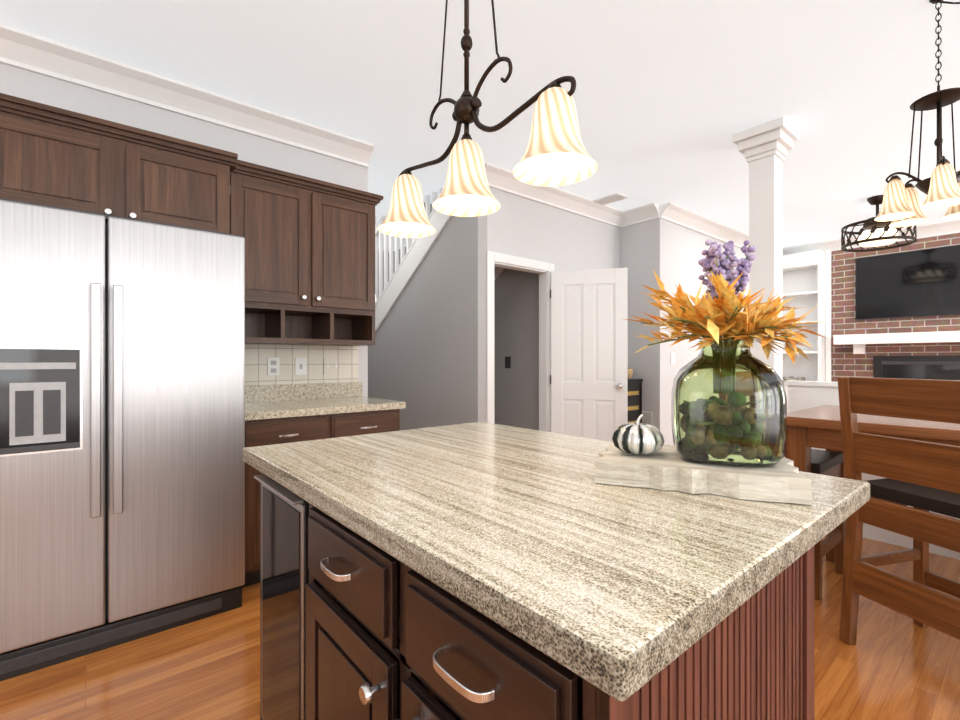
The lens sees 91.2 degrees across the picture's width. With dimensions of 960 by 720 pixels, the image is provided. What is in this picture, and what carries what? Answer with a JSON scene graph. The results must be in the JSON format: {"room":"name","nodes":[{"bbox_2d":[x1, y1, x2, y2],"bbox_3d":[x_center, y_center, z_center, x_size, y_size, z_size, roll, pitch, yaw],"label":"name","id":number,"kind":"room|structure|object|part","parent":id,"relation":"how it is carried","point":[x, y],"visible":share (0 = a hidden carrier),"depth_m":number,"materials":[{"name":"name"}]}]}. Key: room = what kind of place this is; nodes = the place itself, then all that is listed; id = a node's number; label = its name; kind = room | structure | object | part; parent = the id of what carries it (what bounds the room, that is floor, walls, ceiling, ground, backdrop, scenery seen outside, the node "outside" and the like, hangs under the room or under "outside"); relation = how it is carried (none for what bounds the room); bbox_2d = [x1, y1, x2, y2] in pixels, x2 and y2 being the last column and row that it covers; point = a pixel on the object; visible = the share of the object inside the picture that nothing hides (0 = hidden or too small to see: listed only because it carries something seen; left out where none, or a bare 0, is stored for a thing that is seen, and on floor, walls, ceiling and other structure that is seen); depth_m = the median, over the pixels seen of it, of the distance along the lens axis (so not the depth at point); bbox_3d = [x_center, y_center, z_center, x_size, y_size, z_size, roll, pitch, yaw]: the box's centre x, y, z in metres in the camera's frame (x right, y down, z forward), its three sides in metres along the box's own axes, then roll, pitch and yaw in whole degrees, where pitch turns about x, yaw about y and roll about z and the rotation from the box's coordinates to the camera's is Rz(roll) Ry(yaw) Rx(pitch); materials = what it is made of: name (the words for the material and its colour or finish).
{"room":"kitchen and dining room","nodes":[
{"label":"kitchen and dining room","id":0,"kind":"room"},
{"bbox_2d":[0,63,367,396],"bbox_3d":[-2.625,-0.185,2.040,4.600,2.740,0.100,0,0,-40],"label":"wall","id":1,"kind":"structure","parent":0,"point":[65,95],"depth_m":2.74,"materials":[{"name":"paint"}]},
{"bbox_2d":[0,97,123,216],"bbox_3d":[-2.008,-0.849,2.210,0.484,0.458,0.428,0,0,-40],"label":"upper cabinet","id":2,"kind":"object","parent":1,"relation":"attached to","point":[51,157],"depth_m":2.07,"materials":[{"name":"brown wood"}]},
{"bbox_2d":[124,125,235,234],"bbox_3d":[-1.644,-0.849,2.516,0.467,0.458,0.428,0,0,-40],"label":"upper cabinet","id":3,"kind":"object","parent":1,"relation":"attached to","point":[167,181],"depth_m":2.35,"materials":[{"name":"brown wood"}]},
{"bbox_2d":[0,24,374,167],"bbox_3d":[-2.558,-1.489,1.959,4.600,0.132,0.110,0,0,-40],"label":"crown molding","id":4,"kind":"structure","parent":1,"relation":"attached to","point":[24,50],"depth_m":2.63,"materials":[{"name":"white wood"}]},
{"bbox_2d":[236,161,323,316],"bbox_3d":[-1.290,-0.696,2.865,0.523,0.763,0.348,0,0,-40],"label":"upper cabinet","id":5,"kind":"object","parent":1,"relation":"attached to","point":[310,297],"depth_m":2.75,"materials":[{"name":"brown wood"}]},
{"bbox_2d":[245,381,362,400],"bbox_3d":[-1.230,0.213,3.128,0.953,0.105,0.022,0,0,-40],"label":"backsplash","id":6,"kind":"structure","parent":1,"relation":"attached to","point":[318,388],"depth_m":3.15,"materials":[{"name":"beige stone"}]},
{"bbox_2d":[308,185,379,316],"bbox_3d":[-0.999,-0.696,3.109,0.515,0.763,0.348,0,0,-40],"label":"upper cabinet","id":7,"kind":"object","parent":1,"relation":"attached to","point":[349,215],"depth_m":3.02,"materials":[{"name":"brown wood"}]},
{"bbox_2d":[378,250,388,298],"bbox_3d":[-1.955,-0.185,6.258,1.850,2.740,0.100,0,0,-40],"label":"wall","id":8,"kind":"structure","parent":0,"point":[383,271],"depth_m":6.68,"materials":[{"name":"paint"}]},
{"bbox_2d":[368,215,486,429],"bbox_3d":[-0.972,-0.185,5.000,0.100,2.740,3.090,0,0,-40],"label":"wall","id":9,"kind":"structure","parent":0,"point":[427,357],"depth_m":4.17,"materials":[{"name":"paint"}]},
{"bbox_2d":[375,163,485,332],"bbox_3d":[-0.947,-0.465,4.956,0.130,2.177,3.190,0,0,-40],"label":"trim","id":10,"kind":"structure","parent":9,"relation":"attached to","point":[413,258],"depth_m":4.58,"materials":[{"name":"white wood"}]},
{"bbox_2d":[375,188,442,303],"bbox_3d":[-1.085,-0.650,5.137,0.050,1.835,2.566,0,0,-40],"label":"stair railing","id":11,"kind":"object","parent":10,"relation":"on","point":[378,233],"visible":0.08,"depth_m":5.03,"materials":[{"name":"white wood"}]},
{"bbox_2d":[393,247,538,430],"bbox_3d":[-0.276,-0.185,5.649,0.100,2.740,2.990,0,0,-40],"label":"wall","id":12,"kind":"structure","parent":0,"point":[516,339],"depth_m":4.80,"materials":[{"name":"paint"}]},
{"bbox_2d":[505,357,510,367],"bbox_3d":[0.289,0.025,4.890,0.006,0.120,0.080,0,0,-40],"label":"light switch","id":13,"kind":"object","parent":12,"relation":"attached to","point":[507,362],"visible":1,"depth_m":4.88,"materials":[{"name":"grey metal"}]},
{"bbox_2d":[0,536,959,719],"bbox_3d":[0.599,1.235,2.787,10.700,0.100,8.700,0,0,-40],"label":"floor","id":14,"kind":"structure","parent":0,"point":[890,664],"depth_m":1.78,"materials":[{"name":"brown wood"}]},
{"bbox_2d":[0,198,244,680],"bbox_3d":[-1.685,0.292,2.223,0.896,1.785,0.768,0,0,-40],"label":"fridge","id":15,"kind":"object","parent":14,"relation":"on","point":[33,657],"depth_m":1.93,"materials":[{"name":"grey metal"}]},
{"bbox_3d":[-1.681,0.152,1.774,0.276,0.405,0.020,0,0,-40],"label":"fridge panel","id":16,"kind":"part","parent":15,"relation":"part of","materials":[{"name":"black plastic"}]},
{"bbox_3d":[-1.509,0.160,1.901,0.102,0.930,0.048,0,0,-40],"label":"fridge handle","id":17,"kind":"part","parent":15,"relation":"part of","materials":[{"name":"silver metal"}]},
{"bbox_3d":[-1.492,0.245,1.992,0.896,1.670,0.070,0,0,-40],"label":"fridge door","id":18,"kind":"part","parent":15,"relation":"part of","materials":[{"name":"silver metal"}]},
{"bbox_2d":[242,409,343,586],"bbox_3d":[-1.199,0.745,2.765,0.534,0.879,0.618,0,0,-40],"label":"base cabinet","id":19,"kind":"object","parent":14,"relation":"on","point":[293,427],"depth_m":2.45,"materials":[{"name":"brown wood"}]},
{"bbox_2d":[245,397,405,416],"bbox_3d":[-1.036,0.285,2.896,0.953,0.040,0.628,0,0,-40],"label":"countertop","id":20,"kind":"structure","parent":19,"relation":"on","point":[314,404],"depth_m":2.80,"materials":[{"name":"beige stone"}]},
{"bbox_2d":[344,405,403,436],"bbox_3d":[-0.895,0.745,3.021,0.528,0.879,0.618,0,0,-40],"label":"base cabinet","id":21,"kind":"object","parent":14,"relation":"on","point":[356,421],"depth_m":2.82,"materials":[{"name":"brown wood"}]},
{"bbox_2d":[254,472,814,719],"bbox_3d":[0.035,0.745,1.188,0.880,0.880,1.225,0,0,-40],"label":"kitchen island","id":22,"kind":"object","parent":14,"relation":"on","point":[354,625],"visible":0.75,"depth_m":0.78,"materials":[{"name":"brown wood"}]},
{"bbox_2d":[243,422,869,700],"bbox_3d":[0.065,0.283,1.213,0.940,0.041,1.305,0,0,-40],"label":"island countertop","id":23,"kind":"structure","parent":22,"relation":"on","point":[543,542],"depth_m":0.73,"materials":[{"name":"stone"}]},
{"bbox_2d":[594,444,812,504],"bbox_3d":[0.472,0.238,1.047,0.399,0.047,0.287,0,0,23],"label":"decorative board","id":24,"kind":"object","parent":23,"relation":"on","point":[667,467],"visible":0.83,"depth_m":0.93,"materials":[{"name":"beige wood"}]},
{"bbox_2d":[612,414,664,454],"bbox_3d":[0.360,0.168,1.077,0.114,0.090,0.113,0,0,-40],"label":"pumpkin","id":25,"kind":"object","parent":24,"relation":"on","point":[637,437],"visible":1,"depth_m":1.04,"materials":[{"name":"white ceramic"}]},
{"bbox_2d":[671,339,786,465],"bbox_3d":[0.535,0.085,1.030,0.245,0.256,0.245,0,0,-40],"label":"vase","id":26,"kind":"object","parent":24,"relation":"on","point":[773,393],"visible":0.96,"depth_m":1.01,"materials":[{"name":"green glass"}]},
{"bbox_2d":[679,392,771,459],"bbox_3d":[0.532,0.140,1.032,0.181,0.146,0.185,0,0,-40],"label":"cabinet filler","id":27,"kind":"object","parent":26,"relation":"in","point":[728,430],"depth_m":0.98,"materials":[{"name":"plant"}]},
{"bbox_2d":[625,239,828,393],"bbox_3d":[0.522,-0.096,1.035,0.396,0.337,0.387,0,0,-40],"label":"flower arrangement","id":28,"kind":"object","parent":26,"relation":"in","point":[716,315],"visible":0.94,"depth_m":0.99,"materials":[{"name":"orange plant"}]},
{"bbox_2d":[627,379,642,422],"bbox_3d":[1.326,0.690,4.724,0.685,0.990,0.276,0,0,-40],"label":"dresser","id":29,"kind":"object","parent":14,"relation":"on","point":[634,399],"visible":0.1,"depth_m":4.75,"materials":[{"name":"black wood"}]},
{"bbox_2d":[627,368,632,378],"bbox_3d":[1.457,0.141,4.828,0.220,0.105,0.220,0,0,-40],"label":"basket","id":30,"kind":"object","parent":29,"relation":"on","point":[629,373],"visible":0.29,"depth_m":4.74,"materials":[{"name":"beige wicker"}]},
{"bbox_2d":[733,117,798,408],"bbox_3d":[1.953,-0.185,3.211,0.306,2.740,0.306,0,0,-40],"label":"column","id":31,"kind":"structure","parent":14,"relation":"on","point":[763,148],"depth_m":3.15,"materials":[{"name":"white wood"}]},
{"bbox_2d":[719,371,844,600],"bbox_3d":[1.692,0.627,2.650,0.475,1.118,0.494,0,0,-40],"label":"dining chair","id":32,"kind":"object","parent":14,"relation":"on","point":[828,463],"visible":0.25,"depth_m":2.54,"materials":[{"name":"brown wood"}]},
{"bbox_2d":[783,250,824,412],"bbox_3d":[4.244,-0.115,6.341,0.340,2.600,0.630,0,0,-40],"label":"built-in bookcase","id":33,"kind":"object","parent":14,"relation":"on","point":[804,279],"visible":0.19,"depth_m":6.32,"materials":[{"name":"white wood"}]},
{"bbox_2d":[785,405,959,562],"bbox_3d":[2.300,0.730,1.996,0.850,0.910,1.600,0,0,-40],"label":"dining table","id":34,"kind":"object","parent":14,"relation":"on","point":[814,427],"visible":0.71,"depth_m":2.21,"materials":[{"name":"brown wood"}]},
{"bbox_2d":[825,233,959,381],"bbox_3d":[5.121,-0.115,5.211,0.450,2.600,2.220,0,0,-40],"label":"fireplace","id":35,"kind":"object","parent":14,"relation":"on","point":[925,347],"visible":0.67,"depth_m":5.70,"materials":[{"name":"brick"}]},
{"bbox_2d":[855,245,959,319],"bbox_3d":[5.198,-0.890,5.347,0.047,0.770,1.470,0,0,-40],"label":"tv","id":36,"kind":"object","parent":35,"relation":"attached to","point":[920,283],"visible":1,"depth_m":5.51,"materials":[{"name":"black plastic"}]},
{"bbox_2d":[837,376,959,644],"bbox_3d":[1.814,0.627,1.830,0.494,1.118,0.475,0,0,-16],"label":"dining chair","id":37,"kind":"object","parent":14,"relation":"on","point":[922,478],"visible":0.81,"depth_m":1.82,"materials":[{"name":"brown wood"}]},
{"bbox_2d":[0,0,959,250],"bbox_3d":[0.599,-1.605,2.787,10.700,0.100,8.700,0,0,-40],"label":"ceiling","id":38,"kind":"structure","parent":0,"point":[670,98],"depth_m":2.57,"materials":[{"name":"paint"}]},
{"bbox_2d":[378,0,596,237],"bbox_3d":[-0.033,-0.977,1.222,0.176,1.153,0.771,0,0,-40],"label":"light","id":39,"kind":"object","parent":38,"relation":"hanging from","point":[467,105],"depth_m":1.17,"materials":[{"name":"white glass"}]},
{"bbox_3d":[-0.033,-0.482,1.222,0.176,0.165,0.771,0,0,-40],"label":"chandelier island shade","id":40,"kind":"part","parent":39,"relation":"part of","materials":[{"name":"white glass"}]},
{"bbox_2d":[593,193,627,204],"bbox_3d":[1.242,-1.546,4.541,0.180,0.013,0.320,0,0,-40],"label":"ceiling vent","id":41,"kind":"object","parent":38,"relation":"in","point":[611,198],"visible":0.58,"depth_m":4.51,"materials":[{"name":"white metal"}]},
{"bbox_2d":[841,195,916,251],"bbox_3d":[3.800,-1.323,4.494,0.552,0.460,0.554,0,0,-40],"label":"ceiling light","id":42,"kind":"object","parent":38,"relation":"hanging from","point":[879,233],"visible":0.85,"depth_m":4.44,"materials":[{"name":"brown metal"}]},
{"bbox_2d":[874,0,959,226],"bbox_3d":[2.059,-1.091,1.863,0.458,0.923,0.753,0,0,-40],"label":"dining chandelier","id":43,"kind":"object","parent":38,"relation":"hanging from","point":[938,99],"depth_m":2.02,"materials":[{"name":"white glass"}]},
{"bbox_3d":[1.966,-0.708,2.004,0.420,0.157,0.418,0,0,-40],"label":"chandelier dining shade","id":44,"kind":"part","parent":43,"relation":"part of","materials":[{"name":"white glass"}]},
{"bbox_2d":[494,266,504,280],"bbox_3d":[-0.609,-0.469,5.308,0.830,2.169,2.885,0,0,-40],"label":"stair","id":45,"kind":"structure","parent":0,"point":[498,271],"depth_m":4.92,"materials":[{"name":"paint"}]},
{"bbox_2d":[487,187,619,270],"bbox_3d":[0.752,-0.185,4.495,1.890,2.740,0.100,0,0,-40],"label":"wall","id":46,"kind":"structure","parent":0,"point":[559,239],"depth_m":4.35,"materials":[{"name":"paint"}]},
{"bbox_2d":[487,251,553,431],"bbox_3d":[0.339,0.147,4.138,0.820,2.075,0.116,0,0,-40],"label":"door frame","id":47,"kind":"structure","parent":46,"relation":"attached to","point":[494,259],"depth_m":4.31,"materials":[{"name":"white wood"}]},
{"bbox_2d":[485,163,623,227],"bbox_3d":[0.787,-1.489,4.375,1.990,0.132,0.130,0,0,-40],"label":"crown molding","id":48,"kind":"structure","parent":46,"relation":"attached to","point":[499,178],"depth_m":4.30,"materials":[{"name":"white wood"}]},
{"bbox_2d":[550,268,626,441],"bbox_3d":[0.969,0.184,4.216,0.675,1.985,0.184,0,0,15],"label":"interior door","id":49,"kind":"structure","parent":46,"relation":"in","point":[588,379],"depth_m":4.20,"materials":[{"name":"white wood"}]},
{"bbox_2d":[620,218,664,444],"bbox_3d":[1.662,-0.185,4.958,0.100,2.740,0.560,0,0,-40],"label":"wall","id":50,"kind":"structure","parent":0,"point":[642,251],"depth_m":4.82,"materials":[{"name":"paint"}]},
{"bbox_2d":[624,203,651,226],"bbox_3d":[1.646,-1.489,4.814,0.110,0.132,0.300,0,0,-40],"label":"crown molding","id":51,"kind":"structure","parent":50,"relation":"attached to","point":[643,213],"depth_m":4.83,"materials":[{"name":"white wood"}]},
{"bbox_2d":[642,411,651,424],"bbox_3d":[1.698,0.605,4.825,0.012,0.160,0.150,0,0,-40],"label":"air vent","id":52,"kind":"object","parent":50,"relation":"in","point":[647,418],"visible":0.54,"depth_m":4.80,"materials":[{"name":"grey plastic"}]},
{"bbox_2d":[665,220,748,445],"bbox_3d":[2.993,-0.185,5.775,2.990,2.740,0.100,0,0,-40],"label":"wall","id":53,"kind":"structure","parent":0,"point":[685,247],"depth_m":5.02,"materials":[{"name":"paint"}]},
{"bbox_2d":[671,353,674,363],"bbox_3d":[1.998,-0.015,4.868,0.080,0.120,0.006,0,0,-40],"label":"light switch","id":54,"kind":"object","parent":53,"relation":"attached to","point":[672,358],"visible":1,"depth_m":4.86,"materials":[{"name":"white plastic"}]},
{"bbox_2d":[652,202,748,247],"bbox_3d":[2.934,-1.489,5.589,3.080,0.132,0.110,0,0,-40],"label":"crown molding","id":55,"kind":"structure","parent":53,"relation":"attached to","point":[671,212],"depth_m":5.10,"materials":[{"name":"white wood"}]},
{"bbox_2d":[783,220,959,254],"bbox_3d":[5.681,-1.489,4.812,0.110,0.132,4.830,0,0,-40],"label":"crown molding","id":56,"kind":"structure","parent":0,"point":[953,226],"depth_m":5.60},
{"bbox_2d":[784,380,959,559],"bbox_3d":[3.506,0.670,2.107,0.140,1.030,3.720,0,0,-40],"label":"wall","id":57,"kind":"structure","parent":0,"point":[802,395],"depth_m":3.28,"materials":[{"name":"white paint"}]}
]}

